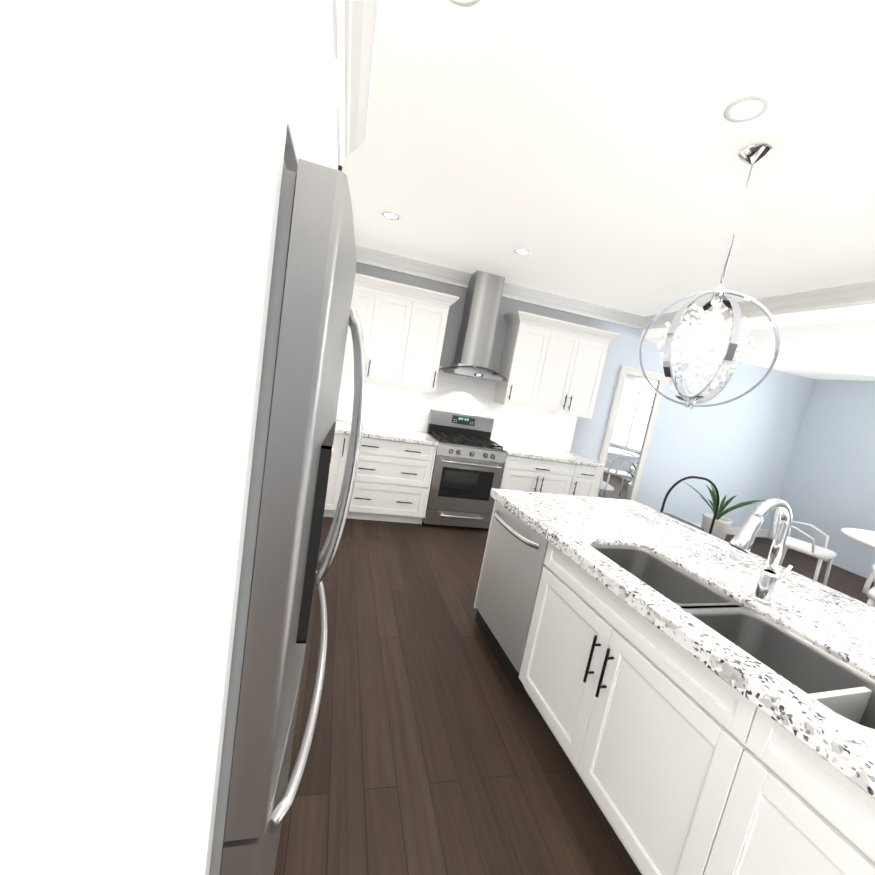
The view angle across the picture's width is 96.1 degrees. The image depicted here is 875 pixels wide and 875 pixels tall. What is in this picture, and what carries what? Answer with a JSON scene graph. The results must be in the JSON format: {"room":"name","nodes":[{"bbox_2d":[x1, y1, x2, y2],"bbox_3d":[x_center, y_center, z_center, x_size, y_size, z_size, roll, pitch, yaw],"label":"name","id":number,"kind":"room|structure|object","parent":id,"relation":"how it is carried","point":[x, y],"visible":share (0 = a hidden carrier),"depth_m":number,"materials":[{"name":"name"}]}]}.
{"room":"kitchen","nodes":[
{"label":"kitchen","id":0,"kind":"room"},
{"bbox_2d":[274,517,873,874],"bbox_3d":[2.541,1.887,1.003,7.670,0.060,8.990,8,8,-14],"label":"floor","id":1,"kind":"structure","parent":0,"point":[436,748],"depth_m":1.71,"materials":[{"name":"brown wood"}]},
{"bbox_2d":[0,0,378,874],"bbox_3d":[-0.699,0.073,1.017,0.749,2.389,1.177,8,8,-14],"label":"surround","id":2,"kind":"object","parent":1,"relation":"on","point":[150,150],"visible":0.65,"depth_m":0.47,"materials":[{"name":"white"}]},
{"bbox_2d":[209,159,364,874],"bbox_3d":[-0.688,0.383,1.079,0.825,1.770,1.090,8,8,-14],"label":"refrigerator","id":3,"kind":"object","parent":1,"relation":"on","point":[312,315],"visible":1,"depth_m":0.60,"materials":[{"name":"grey metal"}]},
{"bbox_2d":[323,432,350,516],"bbox_3d":[-1.123,0.329,4.082,0.289,0.876,0.637,8,8,-14],"label":"base cabinet","id":4,"kind":"object","parent":1,"relation":"on","point":[341,441],"depth_m":3.82,"materials":[{"name":"white wood"}]},
{"bbox_2d":[347,436,436,523],"bbox_3d":[-0.595,0.398,4.235,0.937,0.876,0.607,8,8,-14],"label":"base cabinet","id":5,"kind":"object","parent":1,"relation":"on","point":[394,474],"depth_m":3.97,"materials":[{"name":"white wood"}]},
{"bbox_2d":[335,420,437,447],"bbox_3d":[-0.923,-0.102,4.049,1.789,0.038,0.637,8,8,-14],"label":"countertop","id":6,"kind":"structure","parent":5,"relation":"on","point":[376,432],"depth_m":3.98,"materials":[{"name":"white stone"}]},
{"bbox_2d":[422,409,506,528],"bbox_3d":[0.262,0.360,4.392,0.762,1.190,0.660,8,8,-14],"label":"gas range","id":7,"kind":"object","parent":1,"relation":"on","point":[470,458],"visible":1,"depth_m":4.18,"materials":[{"name":"metal"}]},
{"bbox_2d":[499,452,582,494],"bbox_3d":[1.033,0.616,4.659,0.903,0.876,0.607,8,8,-14],"label":"base cabinet","id":8,"kind":"object","parent":1,"relation":"on","point":[519,473],"depth_m":4.33,"materials":[{"name":"white wood"}]},
{"bbox_2d":[493,441,602,467],"bbox_3d":[1.250,0.189,4.615,1.187,0.038,0.637,8,8,-14],"label":"countertop","id":9,"kind":"structure","parent":8,"relation":"on","point":[512,449],"depth_m":4.44,"materials":[{"name":"white stone"}]},
{"bbox_2d":[575,464,599,496],"bbox_3d":[1.532,0.682,4.789,0.381,0.876,0.607,8,8,-14],"label":"base cabinet","id":10,"kind":"object","parent":1,"relation":"on","point":[587,478],"depth_m":4.48,"materials":[{"name":"white wood"}]},
{"bbox_2d":[474,496,874,874],"bbox_3d":[1.281,1.189,1.044,1.150,0.868,3.556,7,9,-18],"label":"kitchen island","id":11,"kind":"object","parent":1,"relation":"on","point":[703,702],"depth_m":1.25,"materials":[{"name":"white wood"}]},
{"bbox_2d":[475,499,551,690],"bbox_3d":[0.377,0.852,2.255,0.120,0.837,0.586,7,9,-18],"label":"dishwasher","id":12,"kind":"object","parent":11,"relation":"in","point":[515,554],"depth_m":2.19,"materials":[{"name":"metal"}]},
{"bbox_2d":[490,488,874,791],"bbox_3d":[1.400,0.750,0.993,1.159,0.052,3.616,7,9,-18],"label":"island countertop","id":13,"kind":"structure","parent":11,"relation":"on","point":[839,623],"depth_m":1.47,"materials":[{"name":"white stone"}]},
{"bbox_2d":[594,544,874,727],"bbox_3d":[0.973,0.715,1.439,0.417,0.209,1.062,7,9,-18],"label":"sink","id":14,"kind":"object","parent":13,"relation":"in","point":[845,687],"depth_m":1.39,"materials":[{"name":"silver metal"}]},
{"bbox_2d":[722,498,793,603],"bbox_3d":[1.201,0.416,1.449,0.330,0.402,0.073,7,9,-18],"label":"faucet","id":15,"kind":"object","parent":13,"relation":"on","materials":[{"name":"silver metal"}]},
{"bbox_2d":[660,476,719,533],"bbox_3d":[1.959,0.825,3.441,0.558,1.124,0.440,8,8,-14],"label":"counter stool","id":16,"kind":"object","parent":1,"relation":"on","point":[684,521],"visible":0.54,"depth_m":3.23,"materials":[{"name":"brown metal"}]},
{"bbox_2d":[684,482,764,539],"bbox_3d":[3.475,1.026,4.964,0.544,0.805,0.760,8,8,-14],"label":"planter","id":17,"kind":"object","parent":1,"relation":"on","point":[721,527],"visible":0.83,"depth_m":4.82,"materials":[{"name":"white"}]},
{"bbox_2d":[772,501,835,585],"bbox_3d":[3.872,1.174,4.190,0.582,0.872,0.580,8,8,-14],"label":"dining chair","id":18,"kind":"object","parent":1,"relation":"on","point":[812,550],"visible":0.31,"depth_m":4.13,"materials":[{"name":"white"}]},
{"bbox_2d":[840,528,874,548],"bbox_3d":[4.315,1.405,3.498,1.220,0.765,1.220,8,8,-14],"label":"dining table","id":19,"kind":"object","parent":1,"relation":"on","point":[865,537],"visible":0.65,"depth_m":3.71,"materials":[{"name":"white"}]},
{"bbox_2d":[862,565,874,606],"bbox_3d":[3.618,1.304,3.000,0.501,0.872,0.521,4,10,-35],"label":"dining chair","id":20,"kind":"object","parent":1,"relation":"on","point":[870,593],"visible":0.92,"depth_m":3.07,"materials":[{"name":"white"}]},
{"bbox_2d":[347,262,814,529],"bbox_3d":[1.772,-0.260,5.053,7.670,2.720,0.120,8,8,-14],"label":"wall","id":21,"kind":"structure","parent":0,"point":[742,448],"depth_m":5.49,"materials":[{"name":"paint"}]},
{"bbox_2d":[342,273,421,388],"bbox_3d":[-0.696,-1.098,4.055,0.870,0.969,0.373,8,8,-14],"label":"upper cabinet","id":22,"kind":"object","parent":21,"relation":"attached to","point":[387,311],"depth_m":3.95,"materials":[{"name":"white wood"}]},
{"bbox_2d":[410,289,453,392],"bbox_3d":[-0.188,-1.033,4.210,0.437,0.969,0.328,8,8,-14],"label":"upper cabinet","id":23,"kind":"object","parent":21,"relation":"attached to","point":[432,321],"depth_m":4.07,"materials":[{"name":"white wood"}]},
{"bbox_2d":[336,366,577,451],"bbox_3d":[-0.012,-0.432,4.532,3.699,0.774,0.008,8,8,-14],"label":"backsplash","id":24,"kind":"structure","parent":21,"relation":"attached to","point":[453,393],"depth_m":4.56,"materials":[{"name":"white tile"}]},
{"bbox_2d":[439,270,507,381],"bbox_3d":[0.472,-1.196,4.243,0.779,1.092,0.504,8,8,-14],"label":"range hood","id":25,"kind":"object","parent":21,"relation":"attached to","point":[475,344],"visible":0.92,"depth_m":4.21,"materials":[{"name":"metal"}]},
{"bbox_2d":[355,245,642,328],"bbox_3d":[0.538,-1.697,4.376,4.110,0.135,0.105,8,8,-14],"label":"crown molding","id":26,"kind":"structure","parent":21,"relation":"attached to","point":[364,255],"depth_m":4.43,"materials":[{"name":"white wood"}]},
{"bbox_2d":[494,313,557,408],"bbox_3d":[1.002,-0.874,4.521,0.437,0.969,0.328,8,8,-14],"label":"upper cabinet","id":27,"kind":"object","parent":21,"relation":"attached to","point":[548,364],"depth_m":4.38,"materials":[{"name":"white wood"}]},
{"bbox_2d":[542,321,613,416],"bbox_3d":[1.489,-0.809,4.648,0.817,0.969,0.328,8,8,-14],"label":"upper cabinet","id":28,"kind":"object","parent":21,"relation":"attached to","point":[580,351],"depth_m":4.51,"materials":[{"name":"white wood"}]},
{"bbox_2d":[593,366,665,500],"bbox_3d":[2.501,0.082,5.199,0.690,1.935,0.046,8,8,-14],"label":"mirror","id":29,"kind":"object","parent":21,"relation":"attached to","point":[630,423],"visible":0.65,"depth_m":5.18,"materials":[{"name":"white mirror"}]},
{"bbox_2d":[692,523,768,537],"bbox_3d":[3.384,1.263,5.645,3.630,0.120,0.015,8,8,-14],"label":"baseboard","id":30,"kind":"structure","parent":21,"relation":"attached to","point":[735,530],"depth_m":5.93,"materials":[{"name":"white wood"}]},
{"bbox_2d":[641,280,874,329],"bbox_3d":[3.546,-0.655,0.771,0.105,0.135,8.738,8,8,-14],"label":"crown molding","id":31,"kind":"structure","parent":21,"relation":"attached to","point":[854,294],"depth_m":3.20,"materials":[{"name":"white wood"}]},
{"bbox_2d":[342,0,874,380],"bbox_3d":[2.989,-0.723,0.623,7.670,0.350,8.990,8,8,-14],"label":"ceiling","id":32,"kind":"structure","parent":0,"point":[585,150],"depth_m":1.88,"materials":[{"name":"white paint"}]},
{"bbox_2d":[382,211,399,219],"bbox_3d":[-0.363,-1.727,3.065,0.139,0.007,0.139,6,9,-23],"label":"recessed light","id":33,"kind":"object","parent":32,"relation":"in","point":[390,215],"depth_m":3.06,"materials":[{"name":"white"}]},
{"bbox_2d":[449,0,479,6],"bbox_3d":[0.077,-1.379,1.198,0.139,0.007,0.139,6,9,-23],"label":"recessed light","id":34,"kind":"object","parent":32,"relation":"in","point":[463,3],"depth_m":1.25,"materials":[{"name":"white"}]},
{"bbox_2d":[514,248,529,254],"bbox_3d":[0.721,-1.582,3.348,0.139,0.007,0.139,6,9,-23],"label":"recessed light","id":35,"kind":"object","parent":32,"relation":"in","point":[522,251],"depth_m":3.34,"materials":[{"name":"white"}]},
{"bbox_2d":[639,143,779,408],"bbox_3d":[1.282,-0.683,1.782,0.499,1.127,0.447,8,8,-14],"label":"chandelier","id":36,"kind":"object","parent":32,"relation":"hanging from","point":[703,345],"visible":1,"depth_m":1.75,"materials":[{"name":"silver metal"}]},
{"bbox_2d":[724,95,769,121],"bbox_3d":[1.161,-1.234,1.480,0.139,0.007,0.139,6,9,-23],"label":"recessed light","id":37,"kind":"object","parent":32,"relation":"in","point":[747,108],"depth_m":1.48,"materials":[{"name":"white"}]},
{"bbox_2d":[767,379,874,580],"bbox_3d":[6.410,1.026,1.692,0.120,2.720,8.870,8,8,-14],"label":"wall","id":38,"kind":"structure","parent":0,"point":[828,487],"depth_m":5.38,"materials":[{"name":"paint"}]}
]}

